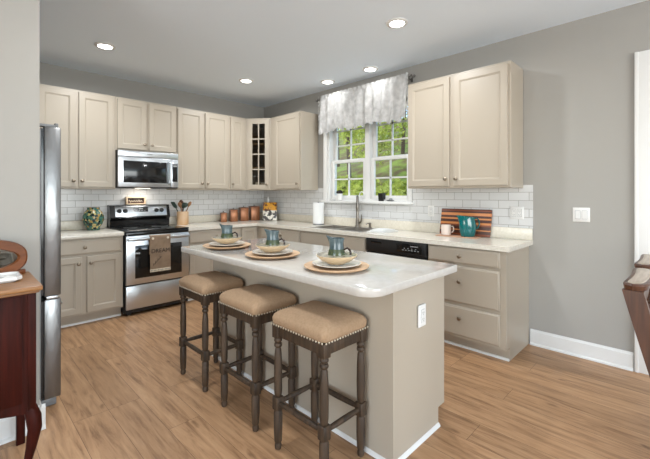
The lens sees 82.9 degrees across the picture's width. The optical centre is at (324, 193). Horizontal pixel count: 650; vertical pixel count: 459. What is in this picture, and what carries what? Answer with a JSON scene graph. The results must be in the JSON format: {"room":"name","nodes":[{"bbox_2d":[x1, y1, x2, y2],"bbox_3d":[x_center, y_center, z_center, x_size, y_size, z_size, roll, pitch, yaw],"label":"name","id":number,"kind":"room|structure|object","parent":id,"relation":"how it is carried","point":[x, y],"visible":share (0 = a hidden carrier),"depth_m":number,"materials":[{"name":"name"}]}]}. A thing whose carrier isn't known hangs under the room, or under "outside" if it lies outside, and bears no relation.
{"room":"kitchen","nodes":[
{"label":"kitchen","id":0,"kind":"room"},
{"bbox_2d":[0,0,39,404],"bbox_3d":[-3.324,-0.049,0.422,0.120,2.738,4.761,0,0,45],"label":"wall","id":1,"kind":"structure","parent":0,"point":[19,19],"depth_m":2.01,"materials":[{"name":"grey paint"}]},
{"bbox_2d":[0,401,45,444],"bbox_3d":[-3.302,1.252,0.426,0.146,0.134,4.778,0,0,45],"label":"baseboard","id":2,"kind":"structure","parent":1,"relation":"attached to","point":[7,425],"depth_m":1.97,"materials":[{"name":"white paint"}]},
{"bbox_2d":[40,62,263,228],"bbox_3d":[-2.466,-0.049,4.671,0.150,2.738,4.300,0,0,45],"label":"wall","id":3,"kind":"structure","parent":0,"point":[53,75],"depth_m":4.68,"materials":[{"name":"grey paint"}]},
{"bbox_2d":[40,84,114,188],"bbox_3d":[-2.736,-0.583,4.020,0.366,1.055,0.734,0,0,45],"label":"upper cabinet","id":4,"kind":"object","parent":3,"relation":"attached to","point":[86,120],"visible":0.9,"depth_m":3.95,"materials":[{"name":"beige paint"}]},
{"bbox_2d":[115,97,175,153],"bbox_3d":[-2.230,-0.806,4.529,0.366,0.608,0.699,0,0,45],"label":"upper cabinet","id":5,"kind":"object","parent":3,"relation":"attached to","point":[143,126],"visible":0.97,"depth_m":4.39,"materials":[{"name":"beige paint"}]},
{"bbox_2d":[115,150,177,188],"bbox_3d":[-2.205,-0.284,4.497,0.446,0.432,0.686,0,0,45],"label":"microwave","id":6,"kind":"object","parent":5,"relation":"attached to","point":[133,169],"visible":1,"depth_m":4.34,"materials":[{"name":"silver metal"}]},
{"bbox_2d":[61,188,263,220],"bbox_3d":[-2.413,0.112,4.612,0.008,0.383,3.991,0,0,45],"label":"tiled wall","id":7,"kind":"structure","parent":3,"relation":"attached to","point":[74,202],"depth_m":4.90,"materials":[{"name":"white tile"}]},
{"bbox_2d":[166,107,228,189],"bbox_3d":[-1.721,-0.583,5.042,0.366,1.055,0.746,0,0,45],"label":"upper cabinet","id":8,"kind":"object","parent":3,"relation":"attached to","point":[202,138],"visible":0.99,"depth_m":4.91,"materials":[{"name":"beige paint"}]},
{"bbox_2d":[229,116,245,189],"bbox_3d":[-1.356,-0.583,5.409,0.366,1.055,0.287,0,0,45],"label":"upper cabinet","id":9,"kind":"object","parent":3,"relation":"attached to","point":[237,125],"visible":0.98,"depth_m":5.30,"materials":[{"name":"beige paint"}]},
{"bbox_2d":[246,118,275,190],"bbox_3d":[-0.976,-0.583,5.617,0.612,1.055,0.539,0,0,45],"label":"upper cabinet","id":10,"kind":"object","parent":3,"relation":"attached to","point":[258,130],"visible":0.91,"depth_m":5.39,"materials":[{"name":"beige paint"}]},
{"bbox_2d":[253,143,264,148],"bbox_3d":[-0.981,-0.738,5.624,0.565,0.016,0.505,0,0,45],"label":"shelf","id":11,"kind":"object","parent":10,"relation":"attached to","point":[255,145],"depth_m":5.54,"materials":[{"name":"brown"}]},
{"bbox_2d":[0,300,649,458],"bbox_3d":[-0.629,1.380,0.028,9.300,0.120,8.300,0,0,45],"label":"floor","id":12,"kind":"structure","parent":0,"point":[125,394],"depth_m":2.27,"materials":[{"name":"brown wood"}]},
{"bbox_2d":[0,240,42,458],"bbox_3d":[-1.812,0.777,1.495,0.437,1.094,1.014,0,0,45],"label":"sideboard","id":13,"kind":"object","parent":12,"relation":"on","point":[17,298],"visible":0.98,"depth_m":1.67,"materials":[{"name":"brown wood"}]},
{"bbox_2d":[0,271,21,283],"bbox_3d":[-1.625,0.406,1.722,0.171,0.026,0.312,0,0,45],"label":"tray","id":14,"kind":"object","parent":13,"relation":"on","point":[6,277],"visible":1,"depth_m":1.77,"materials":[{"name":"white ceramic"}]},
{"bbox_2d":[0,240,27,273],"bbox_3d":[-1.769,0.325,1.781,0.032,0.190,0.516,0,0,45],"label":"decorative plate","id":15,"kind":"object","parent":13,"relation":"on","point":[13,256],"depth_m":1.91,"materials":[{"name":"orange ceramic"}]},
{"bbox_2d":[40,123,62,406],"bbox_3d":[-2.259,0.439,2.353,0.910,1.762,0.901,0,0,45],"label":"refrigerator","id":16,"kind":"object","parent":12,"relation":"on","point":[50,135],"visible":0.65,"depth_m":2.27,"materials":[{"name":"grey metal"}]},
{"bbox_2d":[59,236,122,327],"bbox_3d":[-2.627,0.882,3.916,0.684,0.874,0.700,0,0,45],"label":"base cabinet","id":17,"kind":"object","parent":12,"relation":"on","point":[91,268],"visible":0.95,"depth_m":3.73,"materials":[{"name":"beige paint"}]},
{"bbox_2d":[61,219,123,239],"bbox_3d":[-2.650,0.374,3.907,0.664,0.140,0.756,0,0,45],"label":"countertop","id":18,"kind":"structure","parent":17,"relation":"on","point":[69,229],"depth_m":3.99,"materials":[{"name":"stone"}]},
{"bbox_2d":[82,207,103,230],"bbox_3d":[-2.605,0.278,4.140,0.210,0.255,0.210,0,0,45],"label":"vase","id":19,"kind":"object","parent":18,"relation":"on","point":[93,217],"visible":0.99,"depth_m":4.08,"materials":[{"name":"ceramic"}]},
{"bbox_2d":[107,204,189,315],"bbox_3d":[-2.105,0.725,4.400,0.721,1.190,0.700,0,0,45],"label":"range","id":20,"kind":"object","parent":12,"relation":"on","point":[143,289],"visible":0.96,"depth_m":4.23,"materials":[{"name":"silver metal"}]},
{"bbox_2d":[125,197,145,204],"bbox_3d":[-2.358,0.082,4.588,0.050,0.094,0.230,0,0,45],"label":"wooden sign","id":21,"kind":"object","parent":20,"relation":"on","point":[128,200],"visible":1,"depth_m":4.57,"materials":[{"name":"beige wood"}]},
{"bbox_2d":[110,224,188,232],"bbox_3d":[-2.085,0.406,4.380,0.570,0.017,0.700,0,0,45],"label":"cooktop","id":22,"kind":"object","parent":20,"relation":"in","point":[126,228],"depth_m":4.34,"materials":[{"name":"black glass"}]},
{"bbox_2d":[149,234,170,272],"bbox_3d":[-1.858,0.663,4.149,0.046,0.410,0.226,0,0,45],"label":"tea towel","id":23,"kind":"object","parent":20,"relation":"hanging from","point":[159,245],"visible":1,"depth_m":4.14,"materials":[{"name":"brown fabric"}]},
{"bbox_2d":[178,271,243,391],"bbox_3d":[-0.828,0.952,2.676,0.404,0.736,0.329,0,0,45],"label":"bar stool","id":24,"kind":"object","parent":12,"relation":"on","point":[206,288],"visible":0.88,"depth_m":2.61,"materials":[{"name":"brown wood"}]},
{"bbox_2d":[179,271,243,294],"bbox_3d":[-0.828,0.628,2.676,0.397,0.088,0.322,0,0,45],"label":"cushion","id":25,"kind":"object","parent":24,"relation":"on","point":[211,282],"depth_m":2.57,"materials":[{"name":"beige fabric"}]},
{"bbox_2d":[188,227,239,300],"bbox_3d":[-1.615,0.882,4.935,0.684,0.874,0.728,0,0,45],"label":"base cabinet","id":26,"kind":"object","parent":12,"relation":"on","point":[197,264],"visible":0.22,"depth_m":4.59,"materials":[{"name":"beige paint"}]},
{"bbox_2d":[240,226,260,239],"bbox_3d":[-1.046,0.882,5.483,0.718,0.874,0.845,0,0,45],"label":"base cabinet","id":27,"kind":"object","parent":12,"relation":"on","point":[249,232],"visible":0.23,"depth_m":5.10,"materials":[{"name":"beige paint"}]},
{"bbox_2d":[166,213,532,251],"bbox_3d":[-0.147,0.374,4.071,3.984,0.140,1.581,0,0,45],"label":"countertop","id":28,"kind":"structure","parent":27,"relation":"on","point":[503,239],"depth_m":3.99,"materials":[{"name":"stone"}]},
{"bbox_2d":[177,211,188,224],"bbox_3d":[-1.881,0.318,4.870,0.148,0.175,0.148,0,0,45],"label":"utensil crock","id":29,"kind":"object","parent":28,"relation":"on","point":[182,217],"visible":0.94,"depth_m":4.81,"materials":[{"name":"beige ceramic"}]},
{"bbox_2d":[182,202,187,211],"bbox_3d":[-1.865,0.251,4.877,0.099,0.279,0.059,0,0,-7],"label":"ladle","id":30,"kind":"object","parent":29,"relation":"in","point":[184,205],"visible":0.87,"depth_m":4.86,"materials":[{"name":"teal plastic"}]},
{"bbox_2d":[220,211,226,221],"bbox_3d":[-1.471,0.326,5.332,0.089,0.159,0.089,0,0,-27],"label":"canister","id":31,"kind":"object","parent":28,"relation":"on","point":[223,216],"visible":0.99,"depth_m":5.30,"materials":[{"name":"orange metal"}]},
{"bbox_2d":[229,208,237,221],"bbox_3d":[-1.355,0.304,5.449,0.109,0.202,0.109,0,0,-27],"label":"canister","id":32,"kind":"object","parent":28,"relation":"on","point":[233,213],"visible":1,"depth_m":5.40,"materials":[{"name":"orange metal"}]},
{"bbox_2d":[239,206,248,220],"bbox_3d":[-1.232,0.291,5.573,0.124,0.229,0.124,0,0,-27],"label":"canister","id":33,"kind":"object","parent":28,"relation":"on","point":[243,211],"visible":0.98,"depth_m":5.53,"materials":[{"name":"orange metal"}]},
{"bbox_2d":[249,205,259,220],"bbox_3d":[-1.098,0.284,5.708,0.142,0.242,0.142,0,0,-27],"label":"canister","id":34,"kind":"object","parent":28,"relation":"on","point":[254,211],"visible":0.95,"depth_m":5.65,"materials":[{"name":"orange metal"}]},
{"bbox_2d":[263,202,276,220],"bbox_3d":[-0.843,0.267,5.627,0.212,0.276,0.071,0,0,-6],"label":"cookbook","id":35,"kind":"object","parent":28,"relation":"on","point":[269,208],"visible":1,"depth_m":5.61,"materials":[{"name":"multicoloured paper"}]},
{"bbox_2d":[313,225,375,231],"bbox_3d":[0.247,0.495,4.352,0.794,0.189,0.406,0,0,45],"label":"sink","id":36,"kind":"object","parent":28,"relation":"in","point":[335,227],"visible":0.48,"depth_m":4.43,"materials":[{"name":"grey metal"}]},
{"bbox_2d":[355,195,361,226],"bbox_3d":[0.411,0.210,4.480,0.082,0.391,0.198,0,0,1],"label":"faucet","id":37,"kind":"object","parent":28,"relation":"on","point":[357,196],"visible":1,"depth_m":4.50,"materials":[{"name":"silver metal"}]},
{"bbox_2d":[367,230,396,232],"bbox_3d":[0.620,0.400,3.961,0.200,0.011,0.300,0,0,45],"label":"drying mat","id":38,"kind":"object","parent":28,"relation":"on","point":[391,230],"visible":0.66,"depth_m":3.88,"materials":[{"name":"white"}]},
{"bbox_2d":[370,228,394,231],"bbox_3d":[0.623,0.384,3.985,0.170,0.020,0.260,0,0,38],"label":"cloth","id":39,"kind":"object","parent":38,"relation":"on","point":[376,229],"visible":1,"depth_m":3.91,"materials":[{"name":"white fabric"}]},
{"bbox_2d":[436,234,480,238],"bbox_3d":[1.261,0.402,3.500,0.400,0.008,0.120,0,0,45],"label":"wooden tray","id":40,"kind":"object","parent":28,"relation":"on","point":[459,236],"visible":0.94,"depth_m":3.46,"materials":[{"name":"brown wood"}]},
{"bbox_2d":[441,224,453,234],"bbox_3d":[1.188,0.348,3.594,0.116,0.098,0.095,0,0,-34],"label":"mug","id":41,"kind":"object","parent":40,"relation":"on","point":[445,228],"visible":0.99,"depth_m":3.55,"materials":[{"name":"beige ceramic"}]},
{"bbox_2d":[456,215,479,236],"bbox_3d":[1.333,0.297,3.436,0.226,0.200,0.097,0,0,0],"label":"pitcher","id":42,"kind":"object","parent":40,"relation":"on","point":[467,225],"visible":1,"depth_m":3.40,"materials":[{"name":"teal ceramic"}]},
{"bbox_2d":[440,208,491,237],"bbox_3d":[1.368,0.276,3.600,0.500,0.257,0.072,0,0,45],"label":"cutting board","id":43,"kind":"object","parent":28,"relation":"on","point":[448,216],"visible":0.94,"depth_m":3.56,"materials":[{"name":"brown wood"}]},
{"bbox_2d":[218,284,297,431],"bbox_3d":[-0.414,0.952,2.265,0.404,0.736,0.329,0,0,45],"label":"bar stool","id":44,"kind":"object","parent":12,"relation":"on","point":[255,305],"visible":0.87,"depth_m":2.18,"materials":[{"name":"brown wood"}]},
{"bbox_2d":[219,284,296,314],"bbox_3d":[-0.414,0.628,2.265,0.397,0.088,0.322,0,0,45],"label":"cushion","id":45,"kind":"object","parent":44,"relation":"on","point":[255,299],"depth_m":2.16,"materials":[{"name":"beige fabric"}]},
{"bbox_2d":[261,226,300,242],"bbox_3d":[-0.414,0.882,5.018,0.828,0.874,0.614,0,0,45],"label":"base cabinet","id":46,"kind":"object","parent":12,"relation":"on","point":[286,234],"visible":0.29,"depth_m":4.71,"materials":[{"name":"beige paint"}]},
{"bbox_2d":[271,300,367,458],"bbox_3d":[-0.031,0.952,1.884,0.404,0.736,0.329,0,0,45],"label":"bar stool","id":47,"kind":"object","parent":12,"relation":"on","point":[323,329],"visible":1,"depth_m":1.82,"materials":[{"name":"beige fabric"}]},
{"bbox_2d":[272,300,366,342],"bbox_3d":[-0.031,0.628,1.884,0.397,0.088,0.322,0,0,45],"label":"cushion","id":48,"kind":"object","parent":47,"relation":"on","point":[314,321],"depth_m":1.78,"materials":[{"name":"beige fabric"}]},
{"bbox_2d":[212,260,443,458],"bbox_3d":[-0.093,0.882,2.591,1.768,0.874,0.584,0,0,45],"label":"base cabinet","id":49,"kind":"object","parent":12,"relation":"on","point":[404,361],"visible":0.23,"depth_m":1.96,"materials":[{"name":"beige paint"}]},
{"bbox_2d":[181,238,456,297],"bbox_3d":[-0.175,0.425,2.476,1.850,0.038,0.818,0,0,45],"label":"countertop","id":50,"kind":"structure","parent":49,"relation":"on","point":[385,275],"depth_m":2.01,"materials":[{"name":"white stone"}]},
{"bbox_2d":[203,242,250,249],"bbox_3d":[-0.746,0.395,2.805,0.356,0.022,0.356,0,0,45],"label":"charger plate","id":51,"kind":"object","parent":50,"relation":"on","point":[245,244],"visible":0.69,"depth_m":2.71,"materials":[{"name":"brown wood"}]},
{"bbox_2d":[209,241,244,246],"bbox_3d":[-0.746,0.380,2.805,0.266,0.017,0.266,0,0,45],"label":"dinner plate","id":52,"kind":"object","parent":51,"relation":"on","point":[215,243],"visible":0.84,"depth_m":2.78,"materials":[{"name":"white ceramic"}]},
{"bbox_2d":[212,235,241,243],"bbox_3d":[-0.746,0.352,2.805,0.224,0.047,0.224,0,0,45],"label":"bowl","id":53,"kind":"object","parent":52,"relation":"on","point":[218,239],"visible":0.91,"depth_m":2.73,"materials":[{"name":"ceramic"}]},
{"bbox_2d":[220,224,237,237],"bbox_3d":[-0.737,0.295,2.801,0.120,0.141,0.099,0,0,25],"label":"pitcher","id":54,"kind":"object","parent":53,"relation":"in","point":[227,232],"visible":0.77,"depth_m":2.77,"materials":[{"name":"blue ceramic"}]},
{"bbox_2d":[245,250,299,259],"bbox_3d":[-0.342,0.395,2.404,0.356,0.022,0.356,0,0,45],"label":"charger plate","id":55,"kind":"object","parent":50,"relation":"on","point":[294,253],"visible":0.63,"depth_m":2.31,"materials":[{"name":"brown wood"}]},
{"bbox_2d":[252,248,292,255],"bbox_3d":[-0.342,0.380,2.404,0.266,0.017,0.266,0,0,45],"label":"dinner plate","id":56,"kind":"object","parent":55,"relation":"on","point":[257,251],"visible":0.7,"depth_m":2.39,"materials":[{"name":"white ceramic"}]},
{"bbox_2d":[255,242,289,252],"bbox_3d":[-0.342,0.352,2.404,0.224,0.047,0.224,0,0,45],"label":"bowl","id":57,"kind":"object","parent":56,"relation":"on","point":[267,248],"visible":0.91,"depth_m":2.34,"materials":[{"name":"ceramic"}]},
{"bbox_2d":[264,228,284,244],"bbox_3d":[-0.333,0.295,2.398,0.120,0.141,0.099,0,0,33],"label":"pitcher","id":58,"kind":"object","parent":57,"relation":"in","point":[272,235],"visible":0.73,"depth_m":2.37,"materials":[{"name":"blue ceramic"}]},
{"bbox_2d":[304,261,368,273],"bbox_3d":[0.063,0.395,2.002,0.356,0.022,0.356,0,0,45],"label":"charger plate","id":59,"kind":"object","parent":50,"relation":"on","point":[308,265],"visible":0.59,"depth_m":1.91,"materials":[{"name":"brown wood"}]},
{"bbox_2d":[312,259,360,268],"bbox_3d":[0.063,0.380,2.002,0.266,0.017,0.266,0,0,45],"label":"dinner plate","id":60,"kind":"object","parent":59,"relation":"on","point":[318,262],"visible":0.66,"depth_m":1.99,"materials":[{"name":"white ceramic"}]},
{"bbox_2d":[316,252,356,264],"bbox_3d":[0.063,0.352,2.002,0.224,0.047,0.224,0,0,45],"label":"bowl","id":61,"kind":"object","parent":60,"relation":"on","point":[334,260],"visible":0.92,"depth_m":1.93,"materials":[{"name":"beige ceramic"}]},
{"bbox_2d":[326,235,351,255],"bbox_3d":[0.072,0.295,2.006,0.121,0.141,0.099,0,0,-25],"label":"pitcher","id":62,"kind":"object","parent":61,"relation":"in","point":[336,244],"visible":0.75,"depth_m":1.97,"materials":[{"name":"blue ceramic"}]},
{"bbox_2d":[418,303,425,327],"bbox_3d":[0.516,0.645,1.952,0.013,0.115,0.070,0,0,45],"label":"wall outlet","id":63,"kind":"object","parent":49,"relation":"attached to","point":[421,308],"visible":1,"depth_m":1.94,"materials":[{"name":"white paint"}]},
{"bbox_2d":[421,309,424,322],"bbox_3d":[0.519,0.645,1.949,0.003,0.066,0.033,0,0,45],"label":"receptacle","id":64,"kind":"object","parent":63,"relation":"attached to","point":[422,310],"depth_m":1.95,"materials":[{"name":"white plastic"}]},
{"bbox_2d":[301,231,366,251],"bbox_3d":[0.249,0.882,4.360,1.033,0.874,0.614,0,0,45],"label":"base cabinet","id":65,"kind":"object","parent":12,"relation":"on","point":[357,243],"visible":0.05,"depth_m":4.18,"materials":[{"name":"beige paint"}]},
{"bbox_2d":[366,237,427,259],"bbox_3d":[0.864,0.883,3.750,0.693,0.872,0.574,0,0,45],"label":"dishwasher","id":66,"kind":"object","parent":12,"relation":"on","point":[414,250],"visible":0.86,"depth_m":3.52,"materials":[{"name":"black"}]},
{"bbox_2d":[428,244,528,361],"bbox_3d":[1.348,0.882,3.268,0.666,0.874,0.614,0,0,45],"label":"base cabinet","id":67,"kind":"object","parent":12,"relation":"on","point":[486,301],"visible":0.94,"depth_m":3.02,"materials":[{"name":"beige paint"}]},
{"bbox_2d":[622,268,649,376],"bbox_3d":[1.599,0.842,1.480,0.589,0.955,0.468,0,0,45],"label":"dining chair","id":68,"kind":"object","parent":12,"relation":"on","point":[636,290],"visible":1,"depth_m":1.49,"materials":[{"name":"brown wood"}]},
{"bbox_2d":[634,254,649,268],"bbox_3d":[1.992,0.842,1.893,0.589,0.955,0.468,0,0,45],"label":"dining chair","id":69,"kind":"object","parent":12,"relation":"on","point":[644,261],"visible":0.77,"depth_m":1.96,"materials":[{"name":"beige fabric"}]},
{"bbox_2d":[40,0,646,106],"bbox_3d":[-0.629,-1.493,0.028,9.300,0.150,8.300,0,0,45],"label":"ceiling","id":70,"kind":"structure","parent":0,"point":[202,47],"depth_m":3.31,"materials":[{"name":"white paint"}]},
{"bbox_2d":[94,42,115,49],"bbox_3d":[-2.101,-1.411,3.517,0.180,0.014,0.180,0,0,45],"label":"recessed light","id":71,"kind":"object","parent":70,"relation":"in","point":[103,45],"visible":1,"depth_m":3.50,"materials":[{"name":"white paint"}]},
{"bbox_2d":[239,78,252,82],"bbox_3d":[-0.984,-1.411,4.595,0.180,0.014,0.180,0,0,45],"label":"recessed light","id":72,"kind":"object","parent":70,"relation":"in","point":[243,80],"visible":1,"depth_m":4.56,"materials":[{"name":"white paint"}]},
{"bbox_2d":[321,79,334,83],"bbox_3d":[0.034,-1.411,4.641,0.180,0.014,0.180,0,0,45],"label":"recessed light","id":73,"kind":"object","parent":70,"relation":"in","point":[326,81],"visible":1,"depth_m":4.61,"materials":[{"name":"white paint"}]},
{"bbox_2d":[362,66,377,71],"bbox_3d":[0.513,-1.411,4.172,0.180,0.014,0.180,0,0,45],"label":"recessed light","id":74,"kind":"object","parent":70,"relation":"in","point":[368,68],"visible":1,"depth_m":4.16,"materials":[{"name":"white paint"}]},
{"bbox_2d":[386,17,407,27],"bbox_3d":[0.595,-1.411,3.046,0.180,0.014,0.180,0,0,45],"label":"recessed light","id":75,"kind":"object","parent":70,"relation":"in","point":[398,22],"visible":1,"depth_m":3.02,"materials":[{"name":"white paint"}]},
{"bbox_2d":[264,0,649,352],"bbox_3d":[2.296,-0.049,2.867,9.150,2.738,0.150,0,0,45],"label":"wall","id":76,"kind":"structure","parent":0,"point":[578,75],"depth_m":3.00,"materials":[{"name":"grey paint"}]},
{"bbox_2d":[271,111,317,189],"bbox_3d":[-0.462,-0.583,5.228,0.664,1.055,0.366,0,0,45],"label":"upper cabinet","id":77,"kind":"object","parent":76,"relation":"attached to","point":[294,136],"visible":1,"depth_m":5.05,"materials":[{"name":"beige paint"}]},
{"bbox_2d":[316,74,415,101],"bbox_3d":[0.445,-1.271,4.537,1.552,0.063,0.088,0,0,45],"label":"curtain rod","id":78,"kind":"object","parent":76,"relation":"attached to","point":[414,75],"visible":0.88,"depth_m":4.03,"materials":[{"name":"grey metal"}]},
{"bbox_2d":[318,72,407,134],"bbox_3d":[0.404,-1.052,4.475,1.388,0.539,0.080,0,0,45],"label":"valance","id":79,"kind":"object","parent":78,"relation":"hanging from","point":[382,100],"visible":1,"depth_m":4.39,"materials":[{"name":"fabric"}]},
{"bbox_2d":[321,95,413,204],"bbox_3d":[0.515,-0.529,4.593,1.420,1.292,0.209,0,0,45],"label":"window","id":80,"kind":"structure","parent":76,"relation":"in","point":[330,140],"depth_m":4.57,"materials":[{"name":"white paint"}]},
{"bbox_2d":[336,190,342,199],"bbox_3d":[0.192,0.015,4.850,0.088,0.138,0.090,0,0,45],"label":"plant pot","id":81,"kind":"object","parent":80,"relation":"on","point":[339,192],"visible":0.99,"depth_m":4.82,"materials":[{"name":"white ceramic"}]},
{"bbox_2d":[378,193,385,200],"bbox_3d":[0.675,0.037,4.371,0.065,0.095,0.065,0,0,45],"label":"flower pot","id":82,"kind":"object","parent":80,"relation":"on","point":[381,196],"visible":0.94,"depth_m":4.35,"materials":[{"name":"black ceramic"}]},
{"bbox_2d":[264,185,532,228],"bbox_3d":[0.408,0.112,4.630,3.984,0.383,0.008,0,0,45],"label":"tiled wall","id":83,"kind":"structure","parent":76,"relation":"attached to","point":[498,200],"depth_m":3.93,"materials":[{"name":"white tile"}]},
{"bbox_2d":[428,205,433,215],"bbox_3d":[1.123,0.180,3.907,0.070,0.115,0.008,0,0,45],"label":"wall outlet","id":84,"kind":"object","parent":83,"relation":"attached to","point":[430,208],"visible":1,"depth_m":3.91,"materials":[{"name":"white paint"}]},
{"bbox_2d":[510,206,523,219],"bbox_3d":[1.724,0.170,3.311,0.116,0.115,0.008,0,0,45],"label":"wall outlet","id":85,"kind":"object","parent":83,"relation":"attached to","point":[516,212],"visible":1,"depth_m":3.31,"materials":[{"name":"white paint"}]},
{"bbox_2d":[512,209,515,216],"bbox_3d":[1.706,0.170,3.325,0.033,0.066,0.002,0,0,45],"label":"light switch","id":86,"kind":"object","parent":85,"relation":"attached to","point":[513,210],"depth_m":3.32,"materials":[{"name":"white plastic"}]},
{"bbox_2d":[517,209,520,216],"bbox_3d":[1.739,0.170,3.292,0.033,0.066,0.002,0,0,45],"label":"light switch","id":87,"kind":"object","parent":85,"relation":"attached to","point":[518,210],"depth_m":3.29,"materials":[{"name":"white plastic"}]},
{"bbox_2d":[408,60,522,188],"bbox_3d":[1.286,-0.583,3.493,0.984,1.055,0.366,0,0,45],"label":"upper cabinet","id":88,"kind":"object","parent":76,"relation":"attached to","point":[465,129],"visible":1,"depth_m":3.30,"materials":[{"name":"beige paint"}]},
{"bbox_2d":[573,207,589,221],"bbox_3d":[2.071,0.168,2.976,0.116,0.115,0.011,0,0,45],"label":"light switch","id":89,"kind":"object","parent":76,"relation":"attached to","point":[579,214],"visible":1,"depth_m":2.97,"materials":[{"name":"white paint"}]},
{"bbox_2d":[530,329,633,371],"bbox_3d":[2.049,1.252,2.987,0.698,0.134,0.026,0,0,45],"label":"baseboard","id":90,"kind":"structure","parent":76,"relation":"attached to","point":[610,356],"depth_m":2.95,"materials":[{"name":"white paint"}]},
{"bbox_2d":[634,50,649,374],"bbox_3d":[2.737,0.135,2.410,1.080,2.369,0.175,0,0,45],"label":"door frame","id":91,"kind":"structure","parent":76,"relation":"in","point":[642,58],"depth_m":2.71,"materials":[{"name":"white paint"}]},
{"label":"outside","id":92,"kind":"structure","parent":0,"visible":0},
{"bbox_2d":[337,118,407,192],"bbox_3d":[2.772,-2.348,18.354,32.000,7.737,22.000,0,0,45],"label":"ground","id":93,"kind":"structure","parent":92,"point":[399,166],"depth_m":15.15,"materials":[{"name":"green plant"}]},
{"bbox_2d":[337,129,339,166],"bbox_3d":[0.659,-3.787,18.217,2.796,5.008,2.800,0,0,45],"label":"tree","id":94,"kind":"object","parent":93,"relation":"on","point":[338,165],"visible":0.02,"depth_m":18.17,"materials":[{"name":"green plant"}]},
{"bbox_2d":[337,175,353,194],"bbox_3d":[0.510,0.129,10.047,1.065,1.326,1.078,0,0,45],"label":"shrub","id":95,"kind":"object","parent":93,"relation":"on","point":[344,188],"visible":0.12,"depth_m":9.85,"materials":[{"name":"green plant"}]},
{"bbox_2d":[338,128,364,177],"bbox_3d":[0.942,-2.967,14.253,2.480,4.808,2.523,0,0,45],"label":"tree","id":96,"kind":"object","parent":93,"relation":"on","point":[347,138],"visible":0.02,"depth_m":14.25,"materials":[{"name":"green plant"}]},
{"bbox_2d":[346,176,382,194],"bbox_3d":[1.004,0.177,8.975,1.033,1.323,1.047,0,0,45],"label":"shrub","id":97,"kind":"object","parent":93,"relation":"on","point":[355,186],"visible":0.15,"depth_m":8.81,"materials":[{"name":"green plant"}]},
{"bbox_2d":[339,114,407,164],"bbox_3d":[1.469,-1.648,11.192,2.178,4.196,2.160,0,0,45],"label":"tree","id":98,"kind":"object","parent":93,"relation":"on","point":[380,145],"visible":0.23,"depth_m":11.03,"materials":[{"name":"green plant"}]},
{"bbox_2d":[376,178,406,195],"bbox_3d":[1.514,0.284,7.921,1.044,1.330,1.073,0,0,45],"label":"shrub","id":99,"kind":"object","parent":93,"relation":"on","point":[401,191],"visible":0.14,"depth_m":7.77,"materials":[{"name":"green plant"}]},
{"bbox_2d":[401,108,406,153],"bbox_3d":[3.474,-4.455,16.532,2.855,5.422,2.788,0,0,45],"label":"tree","id":100,"kind":"object","parent":93,"relation":"on","point":[403,140],"visible":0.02,"depth_m":16.41,"materials":[{"name":"green plant"}]},
{"bbox_3d":[-0.087,0.256,4.909,0.160,0.300,0.160,0,0,45],"label":"paper towel holder","id":101,"kind":"object","parent":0,"visible":0},
{"bbox_2d":[313,203,323,223],"bbox_3d":[-0.087,0.254,4.909,0.149,0.276,0.149,0,0,45],"label":"paper towel roll","id":102,"kind":"object","parent":101,"relation":"on","point":[318,208],"visible":0.99,"depth_m":4.85,"materials":[{"name":"white paper"}]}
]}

